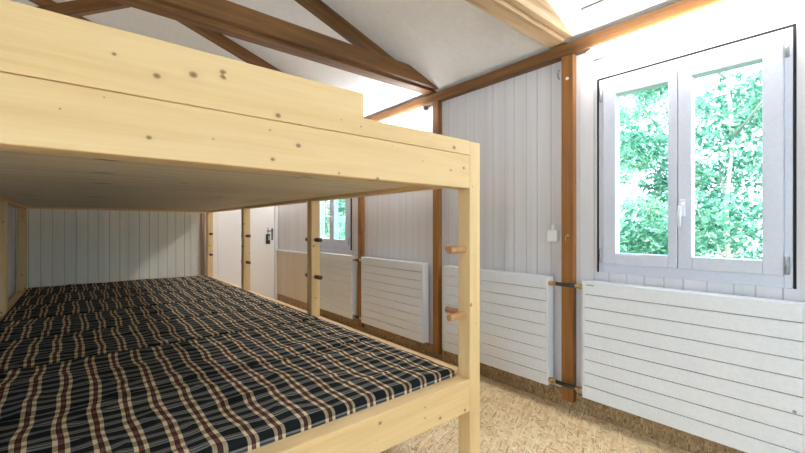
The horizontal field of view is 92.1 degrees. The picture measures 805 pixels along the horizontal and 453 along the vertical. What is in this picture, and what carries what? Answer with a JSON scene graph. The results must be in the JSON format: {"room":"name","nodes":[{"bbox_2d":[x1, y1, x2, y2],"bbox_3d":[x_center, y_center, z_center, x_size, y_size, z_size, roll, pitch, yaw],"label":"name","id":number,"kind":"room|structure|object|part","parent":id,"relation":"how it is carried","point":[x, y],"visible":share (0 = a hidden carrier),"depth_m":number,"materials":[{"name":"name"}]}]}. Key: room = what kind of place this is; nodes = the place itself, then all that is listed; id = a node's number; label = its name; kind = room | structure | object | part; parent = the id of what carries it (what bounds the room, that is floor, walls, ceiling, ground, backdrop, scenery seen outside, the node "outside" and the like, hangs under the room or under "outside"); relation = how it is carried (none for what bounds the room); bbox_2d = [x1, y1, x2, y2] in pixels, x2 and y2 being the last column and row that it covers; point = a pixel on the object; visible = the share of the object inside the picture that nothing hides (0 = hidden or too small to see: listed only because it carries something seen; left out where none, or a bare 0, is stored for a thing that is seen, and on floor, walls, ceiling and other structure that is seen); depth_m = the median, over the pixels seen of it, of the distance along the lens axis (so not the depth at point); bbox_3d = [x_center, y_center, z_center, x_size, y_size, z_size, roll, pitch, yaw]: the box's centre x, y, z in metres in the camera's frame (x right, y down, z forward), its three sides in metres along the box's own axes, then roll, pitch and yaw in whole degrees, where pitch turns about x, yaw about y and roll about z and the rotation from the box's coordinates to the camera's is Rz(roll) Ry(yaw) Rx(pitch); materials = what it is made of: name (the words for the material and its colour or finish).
{"room":"dormitory","nodes":[
{"label":"dormitory","id":0,"kind":"room"},
{"bbox_2d":[8,206,14,300],"bbox_3d":[-2.874,0.338,2.517,0.060,1.775,5.110,0,0,-40],"label":"wall","id":1,"kind":"structure","parent":0,"point":[11,210],"depth_m":4.26,"materials":[{"name":"white wood"}]},
{"bbox_2d":[15,208,204,293],"bbox_3d":[-4.523,-0.542,4.535,6.240,3.533,0.100,0,0,-40],"label":"wall","id":2,"kind":"structure","parent":0,"point":[121,245],"depth_m":5.06,"materials":[{"name":"white wood"}]},
{"bbox_2d":[77,210,86,283],"bbox_3d":[-4.027,0.162,4.874,0.100,2.124,0.013,0,0,-40],"label":"trim","id":3,"kind":"structure","parent":2,"relation":"attached to","point":[81,214],"depth_m":4.87,"materials":[{"name":"white wood"}]},
{"bbox_2d":[191,212,198,275],"bbox_3d":[-3.046,0.162,5.695,0.110,2.124,0.013,0,0,-40],"label":"trim","id":4,"kind":"structure","parent":2,"relation":"attached to","point":[194,215],"depth_m":5.69,"materials":[{"name":"white wood"}]},
{"bbox_2d":[201,213,204,274],"bbox_3d":[-2.962,0.512,5.755,0.040,1.424,0.029,0,0,-40],"label":"trim","id":5,"kind":"structure","parent":2,"relation":"attached to","point":[202,214],"depth_m":5.74,"materials":[{"name":"brown wood"}]},
{"bbox_2d":[205,212,205,274],"bbox_3d":[-2.904,0.177,5.810,0.096,2.094,0.019,0,0,-40],"label":"trim","id":6,"kind":"structure","parent":2,"relation":"attached to","point":[205,212],"depth_m":5.77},
{"bbox_2d":[213,206,277,299],"bbox_3d":[-2.458,0.177,6.138,1.005,2.094,0.088,0,0,-40],"label":"door","id":7,"kind":"structure","parent":2,"relation":"in","point":[226,224],"depth_m":6.22,"materials":[{"name":"wood"}]},
{"bbox_2d":[266,227,269,243],"bbox_3d":[-2.200,0.150,6.351,0.063,0.271,0.034,0,0,-40],"label":"box","id":8,"kind":"object","parent":7,"relation":"hanging from","point":[267,235],"visible":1,"depth_m":6.34,"materials":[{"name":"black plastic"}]},
{"bbox_2d":[10,0,680,118],"bbox_3d":[-0.417,-1.773,2.135,3.220,1.151,9.050,0,0,-40],"label":"ceiling","id":9,"kind":"structure","parent":0,"point":[450,43],"depth_m":2.99,"materials":[{"name":"white paint"}]},
{"bbox_2d":[29,0,93,22],"bbox_3d":[-2.614,-1.782,4.429,2.846,1.051,0.080,0,0,-40],"label":"beam","id":10,"kind":"structure","parent":9,"relation":"attached to","point":[37,2],"depth_m":3.71,"materials":[{"name":"brown wood"}]},
{"bbox_2d":[178,21,283,72],"bbox_3d":[-1.816,-1.782,3.474,2.846,1.051,0.080,0,0,-40],"label":"beam","id":11,"kind":"structure","parent":9,"relation":"attached to","point":[222,41],"depth_m":3.62,"materials":[{"name":"brown wood"}]},
{"bbox_2d":[295,0,394,59],"bbox_3d":[-1.017,-1.782,2.519,2.846,1.051,0.080,0,0,-40],"label":"beam","id":12,"kind":"structure","parent":9,"relation":"attached to","point":[318,8],"depth_m":2.94,"materials":[{"name":"brown wood"}]},
{"bbox_2d":[581,0,604,9],"bbox_3d":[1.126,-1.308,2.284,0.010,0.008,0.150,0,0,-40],"label":"ceiling vent","id":13,"kind":"object","parent":9,"relation":"in","point":[600,0],"visible":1,"depth_m":2.29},
{"bbox_2d":[277,300,690,452],"bbox_3d":[-1.652,1.250,1.102,6.240,0.050,8.850,0,0,-40],"label":"floor","id":14,"kind":"structure","parent":0,"point":[512,419],"depth_m":2.31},
{"bbox_2d":[0,0,479,452],"bbox_3d":[-2.026,0.361,3.196,2.044,1.728,5.063,0,0,-40],"label":"bunk bed","id":15,"kind":"object","parent":14,"relation":"on","point":[94,116],"visible":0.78,"depth_m":1.35,"materials":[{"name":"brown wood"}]},
{"bbox_3d":[-3.311,0.408,3.199,0.076,1.634,0.076,0,0,-40],"label":"post","id":16,"kind":"part","parent":15,"relation":"part of","materials":[{"name":"brown wood"}]},
{"bbox_3d":[-3.824,0.809,3.811,0.076,0.153,1.521,0,0,-40],"label":"rail","id":17,"kind":"part","parent":15,"relation":"part of","materials":[{"name":"brown wood"}]},
{"bbox_3d":[-4.336,0.408,4.424,0.076,1.634,0.076,0,0,-40],"label":"post","id":18,"kind":"part","parent":15,"relation":"part of","materials":[{"name":"brown wood"}]},
{"bbox_2d":[21,275,216,295],"bbox_3d":[-3.335,0.736,4.747,1.866,0.099,0.688,0,0,-40],"label":"mattress","id":19,"kind":"object","parent":15,"relation":"on","point":[33,291],"visible":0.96,"depth_m":4.60,"materials":[{"name":"fabric"}]},
{"bbox_2d":[11,280,234,307],"bbox_3d":[-2.893,0.735,4.218,1.866,0.100,0.688,0,0,-40],"label":"mattress","id":20,"kind":"object","parent":15,"relation":"on","point":[52,298],"visible":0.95,"depth_m":4.08,"materials":[{"name":"fabric"}]},
{"bbox_2d":[0,287,253,321],"bbox_3d":[-2.450,0.737,3.689,1.866,0.098,0.688,0,0,-40],"label":"mattress","id":21,"kind":"object","parent":15,"relation":"on","point":[115,303],"visible":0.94,"depth_m":3.52,"materials":[{"name":"fabric"}]},
{"bbox_2d":[0,294,281,341],"bbox_3d":[-2.008,0.736,3.160,1.866,0.099,0.688,0,0,-40],"label":"mattress","id":22,"kind":"object","parent":15,"relation":"on","point":[55,325],"visible":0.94,"depth_m":3.00,"materials":[{"name":"fabric"}]},
{"bbox_2d":[0,305,317,371],"bbox_3d":[-1.566,0.736,2.631,1.866,0.099,0.688,0,0,-40],"label":"mattress","id":23,"kind":"object","parent":15,"relation":"on","point":[38,351],"visible":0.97,"depth_m":2.48,"materials":[{"name":"fabric"}]},
{"bbox_2d":[0,318,370,421],"bbox_3d":[-1.124,0.736,2.103,1.866,0.098,0.688,0,0,-40],"label":"mattress","id":24,"kind":"object","parent":15,"relation":"on","point":[30,391],"visible":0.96,"depth_m":1.94,"materials":[{"name":"fabric"}]},
{"bbox_3d":[-2.826,0.408,5.686,0.076,1.634,0.076,0,0,-40],"label":"post","id":25,"kind":"part","parent":15,"relation":"part of","materials":[{"name":"brown wood"}]},
{"bbox_3d":[-2.314,0.809,5.074,0.076,0.153,1.521,0,0,-40],"label":"rail","id":26,"kind":"part","parent":15,"relation":"part of","materials":[{"name":"brown wood"}]},
{"bbox_2d":[0,338,453,452],"bbox_3d":[-0.681,0.736,1.574,1.866,0.098,0.688,0,0,-40],"label":"mattress","id":27,"kind":"object","parent":15,"relation":"on","point":[243,409],"visible":0.98,"depth_m":1.50,"materials":[{"name":"fabric"}]},
{"bbox_3d":[-1.802,0.408,4.461,0.076,1.634,0.076,0,0,-40],"label":"post","id":28,"kind":"part","parent":15,"relation":"part of","materials":[{"name":"brown wood"}]},
{"bbox_3d":[-1.265,0.809,3.820,0.076,0.153,1.597,0,0,-40],"label":"rail","id":29,"kind":"part","parent":15,"relation":"part of","materials":[{"name":"brown wood"}]},
{"bbox_3d":[-0.728,0.408,3.178,0.076,1.634,0.076,0,0,-40],"label":"post","id":30,"kind":"part","parent":15,"relation":"part of","materials":[{"name":"brown wood"}]},
{"bbox_3d":[-0.427,0.809,1.283,1.892,0.153,0.076,0,0,-40],"label":"rail","id":31,"kind":"part","parent":15,"relation":"part of","materials":[{"name":"brown wood"}]},
{"bbox_3d":[-0.200,0.809,2.546,0.076,0.153,1.571,0,0,-40],"label":"rail","id":32,"kind":"part","parent":15,"relation":"part of","materials":[{"name":"brown wood"}]},
{"bbox_3d":[0.328,0.408,1.915,0.076,1.634,0.076,0,0,-40],"label":"post","id":33,"kind":"part","parent":15,"relation":"part of","materials":[{"name":"yellow wood"}]},
{"bbox_2d":[278,0,804,393],"bbox_3d":[0.788,-0.013,3.142,0.120,2.477,8.850,0,0,-40],"label":"wall","id":34,"kind":"structure","parent":0,"point":[515,122],"depth_m":2.84,"materials":[{"name":"white wood"}]},
{"bbox_2d":[109,0,435,94],"bbox_3d":[-2.094,-1.296,1.631,6.240,0.128,0.110,0,0,-40],"label":"beam","id":35,"kind":"structure","parent":34,"relation":"attached to","point":[151,6],"depth_m":2.58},
{"bbox_2d":[276,249,306,302],"bbox_3d":[-1.692,0.741,5.977,0.044,0.726,1.200,0,0,-40],"label":"panel","id":36,"kind":"object","parent":34,"relation":"attached to","point":[291,265],"visible":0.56,"depth_m":5.97,"materials":[{"name":"beige wood"}]},
{"bbox_2d":[154,0,438,89],"bbox_3d":[-2.038,-1.311,1.564,6.240,0.122,0.045,0,0,-40],"label":"beam","id":37,"kind":"structure","parent":34,"relation":"attached to","point":[225,11],"depth_m":2.64,"materials":[{"name":"brown wood"}]},
{"bbox_2d":[320,198,351,249],"bbox_3d":[-0.873,-0.315,5.095,0.242,1.250,0.897,0,0,-40],"label":"window","id":38,"kind":"structure","parent":34,"relation":"in","point":[333,242],"depth_m":5.02,"materials":[{"name":"white plastic"}]},
{"bbox_3d":[-1.031,-0.327,5.238,0.071,1.117,0.396,0,0,-40],"label":"sash","id":39,"kind":"part","parent":38,"relation":"part of","materials":[{"name":"white plastic"}]},
{"bbox_3d":[-0.768,-0.327,4.923,0.071,1.117,0.418,0,0,-40],"label":"sash","id":40,"kind":"part","parent":38,"relation":"part of","materials":[{"name":"white plastic"}]},
{"bbox_2d":[320,252,356,318],"bbox_3d":[-0.873,0.715,4.951,0.104,0.740,1.005,0,0,-40],"label":"radiator","id":41,"kind":"object","parent":34,"relation":"attached to","point":[338,284],"visible":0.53,"depth_m":4.77,"materials":[{"name":"white metal"}]},
{"bbox_2d":[358,197,364,327],"bbox_3d":[-0.480,0.011,4.508,0.048,2.307,0.072,0,0,-40],"label":"column","id":42,"kind":"structure","parent":34,"relation":"attached to","point":[361,200],"depth_m":4.49,"materials":[{"name":"brown wood"}]},
{"bbox_2d":[361,257,428,342],"bbox_3d":[-0.100,0.715,4.026,0.104,0.740,1.025,0,0,-40],"label":"radiator","id":43,"kind":"object","parent":34,"relation":"attached to","point":[394,293],"visible":1,"depth_m":3.91,"materials":[{"name":"white metal"}]},
{"bbox_2d":[366,257,422,263],"bbox_3d":[-0.101,0.351,4.025,0.054,0.012,0.997,0,0,-40],"label":"grille","id":44,"kind":"object","parent":43,"relation":"attached to","point":[370,259],"depth_m":4.01,"materials":[{"name":"white metal"}]},
{"bbox_2d":[433,100,441,354],"bbox_3d":[0.319,0.011,3.553,0.048,2.307,0.072,0,0,-40],"label":"column","id":45,"kind":"structure","parent":34,"relation":"attached to","point":[437,105],"depth_m":3.53,"materials":[{"name":"brown wood"}]},
{"bbox_2d":[442,265,553,384],"bbox_3d":[0.706,0.715,3.063,0.104,0.740,1.010,0,0,-40],"label":"radiator","id":46,"kind":"object","parent":34,"relation":"attached to","point":[517,309],"visible":0.94,"depth_m":2.86,"materials":[{"name":"white metal"}]},
{"bbox_2d":[448,265,549,276],"bbox_3d":[0.708,0.351,3.058,0.054,0.012,0.970,0,0,-40],"label":"grille","id":47,"kind":"object","parent":46,"relation":"attached to","point":[498,273],"depth_m":2.95,"materials":[{"name":"white metal"}]},
{"bbox_2d":[548,377,581,392],"bbox_3d":[1.078,1.045,2.564,0.034,0.029,0.240,0,0,-40],"label":"pipe","id":48,"kind":"object","parent":46,"relation":"attached to","point":[550,379],"visible":0.98,"depth_m":2.55,"materials":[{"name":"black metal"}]},
{"bbox_2d":[548,281,581,288],"bbox_3d":[1.078,0.385,2.564,0.034,0.029,0.240,0,0,-40],"label":"hose","id":49,"kind":"object","parent":46,"relation":"attached to","point":[579,286],"visible":0.96,"depth_m":2.55,"materials":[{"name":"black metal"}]},
{"bbox_2d":[278,294,745,452],"bbox_3d":[0.737,1.167,3.100,0.012,0.115,8.850,0,0,-40],"label":"baseboard","id":50,"kind":"structure","parent":34,"relation":"attached to","point":[680,439],"depth_m":2.65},
{"bbox_2d":[465,0,566,48],"bbox_3d":[-1.296,-1.296,0.676,6.240,0.128,0.110,0,0,-40],"label":"beam","id":51,"kind":"structure","parent":34,"relation":"attached to","point":[502,10],"depth_m":2.33,"materials":[{"name":"brown wood"}]},
{"bbox_2d":[505,0,572,38],"bbox_3d":[-1.240,-1.311,0.609,6.240,0.122,0.045,0,0,-40],"label":"beam","id":52,"kind":"structure","parent":34,"relation":"attached to","point":[541,11],"depth_m":2.34,"materials":[{"name":"beige wood"}]},
{"bbox_2d":[366,0,723,120],"bbox_3d":[0.715,-1.179,3.081,0.070,0.074,8.850,0,0,-40],"label":"beam","id":53,"kind":"structure","parent":34,"relation":"attached to","point":[580,46],"depth_m":2.65,"materials":[{"name":"brown wood"}]},
{"bbox_2d":[379,106,427,124],"bbox_3d":[-0.128,-1.098,4.051,0.116,0.084,1.020,0,0,-40],"label":"strip light","id":54,"kind":"object","parent":53,"relation":"attached to","point":[421,109],"visible":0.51,"depth_m":3.81,"materials":[{"name":"white plastic"}]},
{"bbox_2d":[383,109,420,122],"bbox_3d":[-0.158,-1.083,4.027,0.039,0.039,1.012,0,0,-40],"label":"diffuser","id":55,"kind":"object","parent":54,"relation":"attached to","point":[417,111],"depth_m":3.82,"materials":[{"name":"white plastic"}]},
{"bbox_2d":[587,0,782,60],"bbox_3d":[1.594,-1.098,1.992,0.116,0.084,1.250,0,0,-40],"label":"strip light","id":56,"kind":"object","parent":53,"relation":"attached to","point":[724,6],"visible":1,"depth_m":2.10,"materials":[{"name":"white plastic"}]},
{"bbox_2d":[547,225,559,241],"bbox_3d":[1.048,0.046,2.703,0.044,0.117,0.078,0,0,-40],"label":"thermostat box","id":57,"kind":"object","parent":34,"relation":"attached to","point":[553,235],"visible":1,"depth_m":2.69,"materials":[{"name":"white plastic"}]},
{"bbox_2d":[561,53,575,402],"bbox_3d":[1.115,0.011,2.601,0.048,2.307,0.080,0,0,-40],"label":"column","id":58,"kind":"structure","parent":34,"relation":"attached to","point":[568,63],"depth_m":2.58,"materials":[{"name":"brown wood"}]},
{"bbox_2d":[582,280,804,452],"bbox_3d":[1.497,0.715,2.115,0.106,0.740,0.993,0,0,-40],"label":"radiator","id":59,"kind":"object","parent":34,"relation":"attached to","point":[725,369],"visible":1,"depth_m":1.99,"materials":[{"name":"white metal"}]},
{"bbox_2d":[587,280,804,304],"bbox_3d":[1.497,0.351,2.114,0.054,0.012,0.965,0,0,-40],"label":"grille","id":60,"kind":"object","parent":59,"relation":"attached to","point":[660,288],"depth_m":2.01,"materials":[{"name":"white metal"}]},
{"bbox_2d":[597,23,796,288],"bbox_3d":[1.573,-0.315,2.171,0.242,1.250,0.897,0,0,-40],"label":"window","id":61,"kind":"structure","parent":34,"relation":"in","point":[776,49],"depth_m":2.08,"materials":[{"name":"white plastic"}]},
{"bbox_3d":[1.415,-0.327,2.314,0.071,1.117,0.396,0,0,-40],"label":"sash","id":62,"kind":"part","parent":61,"relation":"part of","materials":[{"name":"white plastic"}]},
{"bbox_3d":[1.508,-0.067,2.103,0.056,0.134,0.023,0,0,-40],"label":"handle","id":63,"kind":"part","parent":61,"relation":"part of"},
{"bbox_3d":[1.527,-0.102,2.116,0.010,0.095,0.026,0,0,-40],"label":"handle plate","id":64,"kind":"part","parent":61,"relation":"part of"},
{"bbox_3d":[1.678,-0.327,1.999,0.071,1.117,0.418,0,0,-40],"label":"sash","id":65,"kind":"part","parent":61,"relation":"part of","materials":[{"name":"white plastic"}]},
{"label":"outside","id":66,"kind":"structure","parent":0,"visible":0},
{"bbox_3d":[5.228,1.750,16.105,23.315,0.050,42.000,0,0,-40],"label":"ground","id":67,"kind":"structure","parent":66,"visible":0},
{"bbox_2d":[325,199,344,238],"bbox_3d":[-2.123,-0.564,11.070,2.322,4.585,2.608,0,0,41],"label":"leafy tree","id":68,"kind":"object","parent":67,"relation":"on","point":[341,202],"visible":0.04,"depth_m":10.58,"materials":[{"name":"green plant"}]},
{"bbox_2d":[325,215,344,238],"bbox_3d":[-0.362,-0.576,8.871,2.577,4.610,2.503,0,0,2],"label":"leafy tree","id":69,"kind":"object","parent":67,"relation":"on","point":[341,230],"visible":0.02,"depth_m":8.08,"materials":[{"name":"green plant"}]},
{"bbox_2d":[620,104,646,252],"bbox_3d":[4.036,-0.778,8.920,2.789,5.009,2.561,0,0,-33],"label":"leafy tree","id":70,"kind":"object","parent":67,"relation":"on","point":[625,117],"visible":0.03,"depth_m":8.47,"materials":[{"name":"green plant"}]},
{"bbox_2d":[620,86,726,256],"bbox_3d":[7.217,-1.345,11.004,3.421,6.143,3.141,0,0,-38],"label":"leafy tree","id":71,"kind":"object","parent":67,"relation":"on","point":[651,204],"visible":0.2,"depth_m":10.64,"materials":[{"name":"green plant"}]},
{"bbox_2d":[620,69,761,258],"bbox_3d":[3.490,-0.564,4.399,2.608,4.585,2.322,0,0,-6],"label":"leafy tree","id":72,"kind":"object","parent":67,"relation":"on","point":[713,220],"visible":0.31,"depth_m":4.27,"materials":[{"name":"green plant"}]},
{"bbox_2d":[697,85,761,259],"bbox_3d":[6.377,-0.829,6.197,2.591,5.116,2.910,0,0,17],"label":"leafy tree","id":73,"kind":"object","parent":67,"relation":"on","point":[757,160],"visible":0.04,"depth_m":6.83,"materials":[{"name":"green plant"}]},
{"bbox_3d":[-2.893,-1.296,2.586,6.240,0.128,0.110,0,0,-40],"label":"beam","id":74,"kind":"structure","parent":0,"visible":0},
{"bbox_2d":[36,0,129,17],"bbox_3d":[-2.490,-1.626,2.911,1.013,0.646,0.070,0,0,-40],"label":"beam","id":75,"kind":"structure","parent":74,"relation":"on","point":[75,8],"depth_m":2.94,"materials":[{"name":"brown wood"}]}
]}

